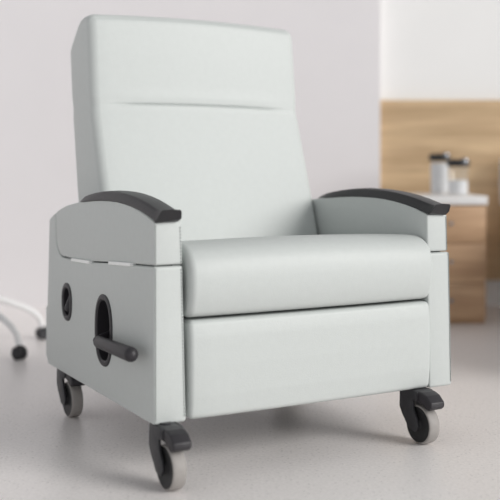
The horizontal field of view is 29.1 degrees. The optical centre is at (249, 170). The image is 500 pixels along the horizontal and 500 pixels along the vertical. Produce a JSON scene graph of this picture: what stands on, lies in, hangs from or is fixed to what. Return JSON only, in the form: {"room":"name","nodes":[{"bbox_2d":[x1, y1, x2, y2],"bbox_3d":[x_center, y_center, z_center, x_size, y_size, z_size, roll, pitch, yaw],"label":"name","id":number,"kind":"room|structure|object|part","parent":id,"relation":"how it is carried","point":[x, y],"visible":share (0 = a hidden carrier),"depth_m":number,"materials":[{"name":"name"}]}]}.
{"room":"hospital room","nodes":[
{"label":"hospital room","id":0,"kind":"room"},
{"bbox_2d":[0,0,379,306],"bbox_3d":[-1.899,-0.765,5.275,5.203,3.000,0.150,0,0,0],"label":"wall","id":1,"kind":"structure","parent":0,"point":[336,43],"depth_m":5.20,"materials":[{"name":"paint"}]},
{"bbox_2d":[0,305,499,499],"bbox_3d":[0.000,0.765,1.425,9.000,0.060,7.850,0,0,0],"label":"floor","id":2,"kind":"structure","parent":0,"point":[356,448],"depth_m":2.58,"materials":[{"name":"plastic"}]},
{"bbox_2d":[0,295,45,359],"bbox_3d":[-1.252,0.485,3.973,0.772,0.500,0.807,0,0,0],"label":"stool","id":3,"kind":"object","parent":2,"relation":"on","point":[19,352],"visible":0.92,"depth_m":4.08,"materials":[{"name":"white paint"}]},
{"bbox_3d":[-1.048,0.582,3.855,0.388,0.213,0.038,0,0,35],"label":"leg","id":4,"kind":"part","parent":3,"relation":"part of","materials":[{"name":"white paint"}]},
{"bbox_3d":[-1.053,0.582,4.102,0.388,0.213,0.038,0,0,-37],"label":"leg","id":5,"kind":"part","parent":3,"relation":"part of","materials":[{"name":"white paint"}]},
{"bbox_2d":[46,14,450,490],"bbox_3d":[-0.048,0.124,2.787,0.950,1.221,0.987,0,0,-29],"label":"recliner chair","id":6,"kind":"object","parent":2,"relation":"on","point":[195,271],"visible":1,"depth_m":2.60,"materials":[{"name":"white leather"}]},
{"bbox_3d":[-0.246,0.499,3.206,0.880,0.162,0.026,0,0,-29],"label":"panel","id":7,"kind":"part","parent":6,"relation":"part of","materials":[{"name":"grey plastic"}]},
{"bbox_3d":[-0.379,0.432,2.521,0.030,0.033,0.083,0,0,35],"label":"lever arm","id":8,"kind":"part","parent":6,"relation":"part of","materials":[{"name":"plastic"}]},
{"bbox_3d":[-0.333,0.432,2.359,0.038,0.040,0.260,0,0,-29],"label":"lever handle","id":9,"kind":"part","parent":6,"relation":"part of","materials":[{"name":"plastic"}]},
{"bbox_3d":[-0.391,0.361,2.632,0.083,0.467,0.851,0,0,-29],"label":"panel","id":10,"kind":"part","parent":6,"relation":"part of","materials":[{"name":"grey plastic"}]},
{"bbox_3d":[-0.372,0.164,2.587,0.074,0.175,0.753,0,0,-29],"label":"arm panel","id":11,"kind":"part","parent":6,"relation":"part of","materials":[{"name":"grey plastic"}]},
{"bbox_3d":[-0.167,-0.091,3.061,0.724,0.791,0.390,0,0,-29],"label":"backrest","id":12,"kind":"part","parent":6,"relation":"part of","materials":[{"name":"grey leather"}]},
{"bbox_2d":[174,234,431,316],"bbox_3d":[0.043,0.260,2.683,0.724,0.182,0.597,0,0,-29],"label":"seat cushion","id":13,"kind":"object","parent":6,"relation":"on","point":[223,275],"depth_m":2.42,"materials":[{"name":"grey leather"}]},
{"bbox_3d":[0.336,0.164,2.974,0.080,0.175,0.753,0,0,-29],"label":"arm panel","id":14,"kind":"part","parent":6,"relation":"part of","materials":[{"name":"grey plastic"}]},
{"bbox_3d":[0.317,0.361,3.019,0.087,0.467,0.850,0,0,-29],"label":"panel","id":15,"kind":"part","parent":6,"relation":"part of","materials":[{"name":"grey plastic"}]},
{"bbox_2d":[413,193,487,322],"bbox_3d":[0.961,0.427,4.914,0.359,0.615,0.632,0,0,0],"label":"nightstand","id":16,"kind":"object","parent":2,"relation":"on","point":[466,216],"visible":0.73,"depth_m":4.62,"materials":[{"name":"brown wood"}]},
{"bbox_2d":[429,152,449,192],"bbox_3d":[0.975,0.012,4.950,0.108,0.216,0.108,0,0,0],"label":"storage jar","id":17,"kind":"object","parent":16,"relation":"on","point":[439,171],"visible":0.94,"depth_m":4.91,"materials":[{"name":"white"}]},
{"bbox_3d":[0.975,-0.071,4.950,0.108,0.036,0.108,0,0,0],"label":"black lid","id":18,"kind":"part","parent":17,"relation":"part of","materials":[{"name":"black plastic"}]},
{"bbox_2d":[447,158,469,193],"bbox_3d":[1.037,0.027,4.800,0.112,0.186,0.112,0,0,0],"label":"storage jar","id":19,"kind":"object","parent":16,"relation":"on","point":[454,186],"visible":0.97,"depth_m":4.76,"materials":[{"name":"white ceramic"}]},
{"bbox_3d":[1.037,-0.041,4.800,0.112,0.036,0.112,0,0,0],"label":"black lid","id":20,"kind":"part","parent":19,"relation":"part of","materials":[{"name":"black plastic"}]},
{"bbox_3d":[0.961,0.442,4.630,0.343,0.182,0.020,0,0,0],"label":"drawer","id":21,"kind":"part","parent":16,"relation":"part of","materials":[{"name":"brown wood"}]},
{"bbox_3d":[0.961,0.258,4.630,0.343,0.179,0.020,0,0,0],"label":"drawer","id":22,"kind":"part","parent":16,"relation":"part of","materials":[{"name":"brown wood"}]},
{"bbox_3d":[0.961,0.625,4.630,0.343,0.176,0.020,0,0,0],"label":"drawer","id":23,"kind":"part","parent":16,"relation":"part of","materials":[{"name":"brown wood"}]},
{"bbox_3d":[1.875,0.470,4.180,1.030,0.530,2.060,0,0,0],"label":"bed","id":24,"kind":"object","parent":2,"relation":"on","visible":0},
{"bbox_2d":[499,170,499,201],"bbox_3d":[1.685,0.059,5.172,0.680,0.288,0.131,0,0,0],"label":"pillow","id":25,"kind":"object","parent":24,"relation":"on","point":[499,170],"visible":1,"depth_m":5.19,"materials":[{"name":"fabric"}]},
{"bbox_2d":[380,0,499,304],"bbox_3d":[2.602,-0.765,5.321,3.797,3.000,0.059,0,0,0],"label":"wall","id":26,"kind":"structure","parent":0,"point":[430,49],"depth_m":5.29,"materials":[{"name":"paint"}]},
{"bbox_2d":[380,100,499,279],"bbox_3d":[1.953,0.104,5.270,2.494,0.982,0.040,0,0,0],"label":"wood wall panel","id":27,"kind":"object","parent":26,"relation":"attached to","point":[410,130],"visible":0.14,"depth_m":5.25,"materials":[{"name":"brown wood"}]}
]}

